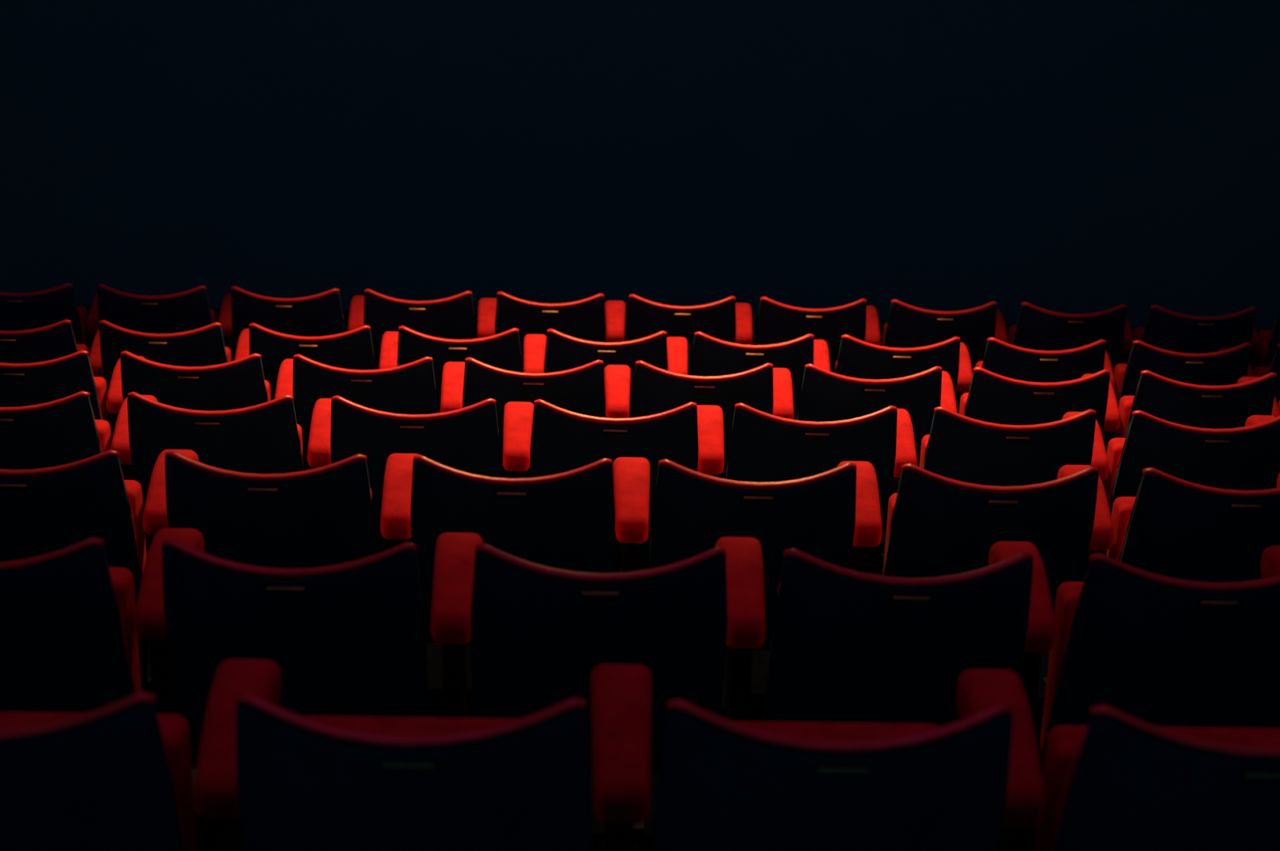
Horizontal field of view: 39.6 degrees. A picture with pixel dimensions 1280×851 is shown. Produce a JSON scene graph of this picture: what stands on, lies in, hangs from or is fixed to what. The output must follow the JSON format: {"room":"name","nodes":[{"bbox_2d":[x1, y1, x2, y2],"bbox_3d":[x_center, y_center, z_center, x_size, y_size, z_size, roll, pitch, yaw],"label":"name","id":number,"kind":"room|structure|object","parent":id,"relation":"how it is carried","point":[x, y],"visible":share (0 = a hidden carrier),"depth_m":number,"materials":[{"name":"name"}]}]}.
{"room":"auditorium","nodes":[
{"label":"auditorium","id":0,"kind":"room"},
{"bbox_2d":[0,0,1279,328],"bbox_3d":[-0.298,-3.635,12.093,11.200,6.300,0.200,1,13,-2],"label":"wall","id":1,"kind":"structure","parent":0,"point":[1073,157],"depth_m":12.38,"materials":[{"name":"black paint"}]},
{"bbox_2d":[77,306,1273,850],"bbox_3d":[-0.153,0.920,4.563,11.200,0.266,16.500,1,13,-2],"label":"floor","id":2,"kind":"structure","parent":0,"point":[643,842],"depth_m":5.24,"materials":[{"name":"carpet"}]},
{"bbox_2d":[0,283,99,356],"bbox_3d":[-2.555,-0.177,7.605,0.578,0.928,0.427,1,13,-2],"label":"seat","id":3,"kind":"object","parent":2,"relation":"on","point":[31,310],"visible":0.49,"depth_m":7.37,"materials":[{"name":"black plastic"}]},
{"bbox_2d":[0,319,113,436],"bbox_3d":[-2.305,0.021,6.811,0.578,0.928,0.427,1,13,-2],"label":"seat","id":4,"kind":"object","parent":2,"relation":"on","point":[56,340],"visible":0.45,"depth_m":6.56,"materials":[{"name":"black plastic"}]},
{"bbox_2d":[0,350,145,425],"bbox_3d":[-1.974,0.171,5.945,0.578,0.928,0.427,1,13,-2],"label":"seat","id":5,"kind":"object","parent":2,"relation":"on","point":[21,384],"visible":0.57,"depth_m":5.71,"materials":[{"name":"black plastic"}]},
{"bbox_2d":[0,391,157,693],"bbox_3d":[-1.699,0.319,5.068,0.578,0.928,0.427,1,13,-2],"label":"seat","id":6,"kind":"object","parent":2,"relation":"on","point":[66,430],"visible":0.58,"depth_m":4.85,"materials":[{"name":"red fabric"}]},
{"bbox_2d":[0,449,198,793],"bbox_3d":[-1.368,0.467,4.210,0.578,0.928,0.427,1,13,-2],"label":"seat","id":7,"kind":"object","parent":2,"relation":"on","point":[46,510],"visible":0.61,"depth_m":4.00,"materials":[{"name":"red fabric"}]},
{"bbox_2d":[0,528,204,715],"bbox_3d":[-1.153,0.610,3.383,0.578,0.928,0.427,1,13,-2],"label":"seat","id":8,"kind":"object","parent":2,"relation":"on","point":[71,624],"visible":0.61,"depth_m":3.22,"materials":[{"name":"black plastic"}]},
{"bbox_2d":[0,659,281,850],"bbox_3d":[-0.825,0.753,2.516,0.578,0.928,0.427,1,13,-2],"label":"seat","id":9,"kind":"object","parent":2,"relation":"on","point":[117,776],"visible":0.94,"depth_m":2.31,"materials":[{"name":"red fabric"}]},
{"bbox_2d":[97,283,235,361],"bbox_3d":[-2.005,-0.167,7.622,0.578,0.928,0.427,1,13,-2],"label":"seat","id":10,"kind":"object","parent":2,"relation":"on","point":[188,310],"visible":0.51,"depth_m":7.38,"materials":[{"name":"black plastic"}]},
{"bbox_2d":[98,320,248,440],"bbox_3d":[-1.756,0.031,6.827,0.578,0.928,0.427,1,13,-2],"label":"seat","id":11,"kind":"object","parent":2,"relation":"on","point":[204,346],"visible":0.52,"depth_m":6.58,"materials":[{"name":"red fabric"}]},
{"bbox_2d":[120,351,293,411],"bbox_3d":[-1.424,0.181,5.962,0.578,0.928,0.427,1,13,-2],"label":"seat","id":12,"kind":"object","parent":2,"relation":"on","point":[239,384],"visible":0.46,"depth_m":5.71,"materials":[{"name":"black plastic"}]},
{"bbox_2d":[127,391,331,552],"bbox_3d":[-1.149,0.329,5.085,0.578,0.928,0.427,1,13,-2],"label":"seat","id":13,"kind":"object","parent":2,"relation":"on","point":[266,437],"visible":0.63,"depth_m":4.85,"materials":[{"name":"black plastic"}]},
{"bbox_2d":[164,450,419,568],"bbox_3d":[-0.818,0.476,4.226,0.578,0.928,0.427,1,13,-2],"label":"seat","id":14,"kind":"object","parent":2,"relation":"on","point":[323,516],"visible":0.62,"depth_m":4.00,"materials":[{"name":"red fabric"}]},
{"bbox_2d":[231,286,364,354],"bbox_3d":[-1.456,-0.158,7.638,0.578,0.928,0.427,1,13,-2],"label":"seat","id":15,"kind":"object","parent":2,"relation":"on","point":[321,314],"visible":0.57,"depth_m":7.40,"materials":[{"name":"black plastic"}]},
{"bbox_2d":[161,533,483,764],"bbox_3d":[-0.603,0.620,3.400,0.578,0.928,0.427,1,13,-2],"label":"seat","id":16,"kind":"object","parent":2,"relation":"on","point":[348,639],"visible":0.75,"depth_m":3.20,"materials":[{"name":"black plastic"}]},
{"bbox_2d":[248,323,398,400],"bbox_3d":[-1.206,0.041,6.843,0.578,0.928,0.427,1,13,-2],"label":"seat","id":17,"kind":"object","parent":2,"relation":"on","point":[353,349],"visible":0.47,"depth_m":6.59,"materials":[{"name":"red fabric"}]},
{"bbox_2d":[293,354,465,471],"bbox_3d":[-0.875,0.191,5.978,0.578,0.928,0.427,1,13,-2],"label":"seat","id":18,"kind":"object","parent":2,"relation":"on","point":[410,388],"visible":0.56,"depth_m":5.74,"materials":[{"name":"black plastic"}]},
{"bbox_2d":[363,288,497,369],"bbox_3d":[-0.906,-0.148,7.655,0.578,0.928,0.427,1,13,-2],"label":"seat","id":19,"kind":"object","parent":2,"relation":"on","point":[452,317],"visible":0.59,"depth_m":7.42,"materials":[{"name":"black plastic"}]},
{"bbox_2d":[330,395,533,554],"bbox_3d":[-0.600,0.339,5.101,0.578,0.928,0.427,1,13,-2],"label":"seat","id":20,"kind":"object","parent":2,"relation":"on","point":[466,439],"visible":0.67,"depth_m":4.87,"materials":[{"name":"black plastic"}]},
{"bbox_2d":[235,664,652,850],"bbox_3d":[-0.275,0.763,2.533,0.578,0.928,0.427,1,13,-2],"label":"seat","id":21,"kind":"object","parent":2,"relation":"on","point":[310,783],"visible":1,"depth_m":2.31,"materials":[{"name":"black plastic"}]},
{"bbox_2d":[396,325,546,413],"bbox_3d":[-0.656,0.051,6.860,0.578,0.928,0.427,1,13,-2],"label":"seat","id":22,"kind":"object","parent":2,"relation":"on","point":[502,350],"visible":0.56,"depth_m":6.61,"materials":[{"name":"black plastic"}]},
{"bbox_2d":[410,454,649,833],"bbox_3d":[-0.269,0.486,4.243,0.578,0.928,0.427,1,13,-2],"label":"seat","id":23,"kind":"object","parent":2,"relation":"on","point":[570,521],"visible":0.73,"depth_m":4.02,"materials":[{"name":"black plastic"}]},
{"bbox_2d":[462,357,631,573],"bbox_3d":[-0.325,0.201,5.995,0.578,0.928,0.427,1,13,-2],"label":"seat","id":24,"kind":"object","parent":2,"relation":"on","point":[586,389],"visible":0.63,"depth_m":5.75,"materials":[{"name":"black plastic"}]},
{"bbox_2d":[494,291,625,373],"bbox_3d":[-0.356,-0.138,7.671,0.578,0.928,0.427,1,13,-2],"label":"seat","id":25,"kind":"object","parent":2,"relation":"on","point":[588,319],"visible":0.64,"depth_m":7.43,"materials":[{"name":"black plastic"}]},
{"bbox_2d":[543,328,687,417],"bbox_3d":[-0.107,0.060,6.877,0.578,0.928,0.427,1,13,-2],"label":"seat","id":26,"kind":"object","parent":2,"relation":"on","point":[563,352],"visible":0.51,"depth_m":6.62,"materials":[{"name":"black plastic"}]},
{"bbox_2d":[470,537,764,775],"bbox_3d":[-0.053,0.630,3.416,0.578,0.928,0.427,1,13,-2],"label":"seat","id":27,"kind":"object","parent":2,"relation":"on","point":[540,633],"visible":0.78,"depth_m":3.21,"materials":[{"name":"black plastic"}]},
{"bbox_2d":[529,399,724,561],"bbox_3d":[-0.050,0.349,5.118,0.578,0.928,0.427,1,13,-2],"label":"seat","id":28,"kind":"object","parent":2,"relation":"on","point":[691,436],"visible":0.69,"depth_m":4.88,"materials":[{"name":"black plastic"}]},
{"bbox_2d":[625,293,752,375],"bbox_3d":[0.193,-0.128,7.688,0.578,0.928,0.427,1,13,-2],"label":"seat","id":29,"kind":"object","parent":2,"relation":"on","point":[726,320],"visible":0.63,"depth_m":7.45,"materials":[{"name":"black plastic"}]},
{"bbox_2d":[630,360,793,479],"bbox_3d":[0.225,0.210,6.011,0.578,0.928,0.427,1,13,-2],"label":"seat","id":30,"kind":"object","parent":2,"relation":"on","point":[766,388],"visible":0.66,"depth_m":5.76,"materials":[{"name":"red fabric"}]},
{"bbox_2d":[689,331,830,420],"bbox_3d":[0.443,0.070,6.893,0.578,0.928,0.427,1,13,-2],"label":"seat","id":31,"kind":"object","parent":2,"relation":"on","point":[711,356],"visible":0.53,"depth_m":6.64,"materials":[{"name":"red fabric"}]},
{"bbox_2d":[649,459,882,650],"bbox_3d":[0.281,0.496,4.259,0.578,0.928,0.427,1,13,-2],"label":"seat","id":32,"kind":"object","parent":2,"relation":"on","point":[833,517],"visible":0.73,"depth_m":4.03,"materials":[{"name":"black plastic"}]},
{"bbox_2d":[754,297,880,373],"bbox_3d":[0.743,-0.119,7.704,0.578,0.928,0.427,1,13,-2],"label":"seat","id":33,"kind":"object","parent":2,"relation":"on","point":[777,322],"visible":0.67,"depth_m":7.46,"materials":[{"name":"black plastic"}]},
{"bbox_2d":[726,403,916,576],"bbox_3d":[0.499,0.358,5.134,0.578,0.928,0.427,1,13,-2],"label":"seat","id":34,"kind":"object","parent":2,"relation":"on","point":[764,447],"visible":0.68,"depth_m":4.90,"materials":[{"name":"black plastic"}]},
{"bbox_2d":[652,669,1044,850],"bbox_3d":[0.274,0.772,2.549,0.578,0.928,0.427,1,13,-2],"label":"seat","id":35,"kind":"object","parent":2,"relation":"on","point":[973,783],"visible":1,"depth_m":2.32,"materials":[{"name":"red fabric"}]},
{"bbox_2d":[796,364,957,466],"bbox_3d":[0.774,0.220,6.028,0.578,0.928,0.427,1,13,-2],"label":"seat","id":36,"kind":"object","parent":2,"relation":"on","point":[825,396],"visible":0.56,"depth_m":5.78,"materials":[{"name":"black plastic"}]},
{"bbox_2d":[835,334,973,413],"bbox_3d":[0.993,0.080,6.909,0.578,0.928,0.427,1,13,-2],"label":"seat","id":37,"kind":"object","parent":2,"relation":"on","point":[857,358],"visible":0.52,"depth_m":6.66,"materials":[{"name":"red fabric"}]},
{"bbox_2d":[762,541,1056,850],"bbox_3d":[0.496,0.639,3.433,0.578,0.928,0.427,1,13,-2],"label":"seat","id":38,"kind":"object","parent":2,"relation":"on","point":[847,646],"visible":0.75,"depth_m":3.23,"materials":[{"name":"red fabric"}]},
{"bbox_2d":[882,299,1008,392],"bbox_3d":[1.293,-0.109,7.721,0.578,0.928,0.427,1,13,-2],"label":"seat","id":39,"kind":"object","parent":2,"relation":"on","point":[907,326],"visible":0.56,"depth_m":7.48,"materials":[{"name":"black plastic"}]},
{"bbox_2d":[883,463,1114,651],"bbox_3d":[0.831,0.506,4.276,0.578,0.928,0.427,1,13,-2],"label":"seat","id":40,"kind":"object","parent":2,"relation":"on","point":[937,526],"visible":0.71,"depth_m":4.05,"materials":[{"name":"black plastic"}]},
{"bbox_2d":[919,406,1108,685],"bbox_3d":[1.049,0.368,5.151,0.578,0.928,0.427,1,13,-2],"label":"seat","id":41,"kind":"object","parent":2,"relation":"on","point":[957,447],"visible":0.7,"depth_m":4.91,"materials":[{"name":"black plastic"}]},
{"bbox_2d":[959,367,1120,483],"bbox_3d":[1.324,0.230,6.044,0.578,0.928,0.427,1,13,-2],"label":"seat","id":42,"kind":"object","parent":2,"relation":"on","point":[991,397],"visible":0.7,"depth_m":5.80,"materials":[{"name":"black plastic"}]},
{"bbox_2d":[975,337,1115,390],"bbox_3d":[1.542,0.090,6.926,0.578,0.928,0.427,1,13,-2],"label":"seat","id":43,"kind":"object","parent":2,"relation":"on","point":[1002,358],"visible":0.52,"depth_m":6.67,"materials":[{"name":"black plastic"}]},
{"bbox_2d":[1008,302,1133,373],"bbox_3d":[1.842,-0.099,7.737,0.578,0.928,0.427,1,13,-2],"label":"seat","id":44,"kind":"object","parent":2,"relation":"on","point":[1037,328],"visible":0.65,"depth_m":7.50,"materials":[{"name":"black plastic"}]},
{"bbox_2d":[1034,705,1279,850],"bbox_3d":[0.824,0.782,2.566,0.578,0.928,0.427,1,13,-2],"label":"seat","id":45,"kind":"object","parent":2,"relation":"on","point":[1120,781],"visible":1,"depth_m":2.33,"materials":[{"name":"black plastic"}]},
{"bbox_2d":[1039,546,1279,774],"bbox_3d":[1.046,0.649,3.449,0.578,0.928,0.427,1,13,-2],"label":"seat","id":46,"kind":"object","parent":2,"relation":"on","point":[1157,651],"visible":0.73,"depth_m":3.25,"materials":[{"name":"red fabric"}]},
{"bbox_2d":[1111,340,1253,439],"bbox_3d":[2.092,0.100,6.942,0.578,0.928,0.427,1,13,-2],"label":"seat","id":47,"kind":"object","parent":2,"relation":"on","point":[1225,366],"visible":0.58,"depth_m":6.69,"materials":[{"name":"red fabric"}]},
{"bbox_2d":[1101,410,1279,555],"bbox_3d":[1.599,0.378,5.167,0.578,0.928,0.427,1,13,-2],"label":"seat","id":48,"kind":"object","parent":2,"relation":"on","point":[1246,458],"visible":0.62,"depth_m":4.93,"materials":[{"name":"black plastic"}]},
{"bbox_2d":[1106,467,1279,582],"bbox_3d":[1.380,0.515,4.292,0.578,0.928,0.427,1,13,-2],"label":"seat","id":49,"kind":"object","parent":2,"relation":"on","point":[1174,527],"visible":0.55,"depth_m":4.07,"materials":[{"name":"red fabric"}]},
{"bbox_2d":[1133,304,1261,369],"bbox_3d":[2.392,-0.089,7.753,0.578,0.928,0.427,1,13,-2],"label":"seat","id":50,"kind":"object","parent":2,"relation":"on","point":[1165,329],"visible":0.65,"depth_m":7.51,"materials":[{"name":"black plastic"}]},
{"bbox_2d":[1115,369,1279,438],"bbox_3d":[1.874,0.239,6.061,0.578,0.928,0.427,1,13,-2],"label":"seat","id":51,"kind":"object","parent":2,"relation":"on","point":[1203,406],"visible":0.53,"depth_m":5.81,"materials":[{"name":"black plastic"}]},
{"bbox_2d":[1252,308,1279,372],"bbox_3d":[2.942,-0.080,7.770,0.578,0.928,0.427,1,13,-2],"label":"seat","id":52,"kind":"object","parent":2,"relation":"on","point":[1269,340],"visible":0.33,"depth_m":7.63,"materials":[{"name":"red fabric"}]},
{"bbox_2d":[1253,343,1279,404],"bbox_3d":[2.642,0.109,6.959,0.578,0.928,0.427,1,13,-2],"label":"seat","id":53,"kind":"object","parent":2,"relation":"on","point":[1259,371],"visible":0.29,"depth_m":6.76,"materials":[{"name":"red fabric"}]}
]}

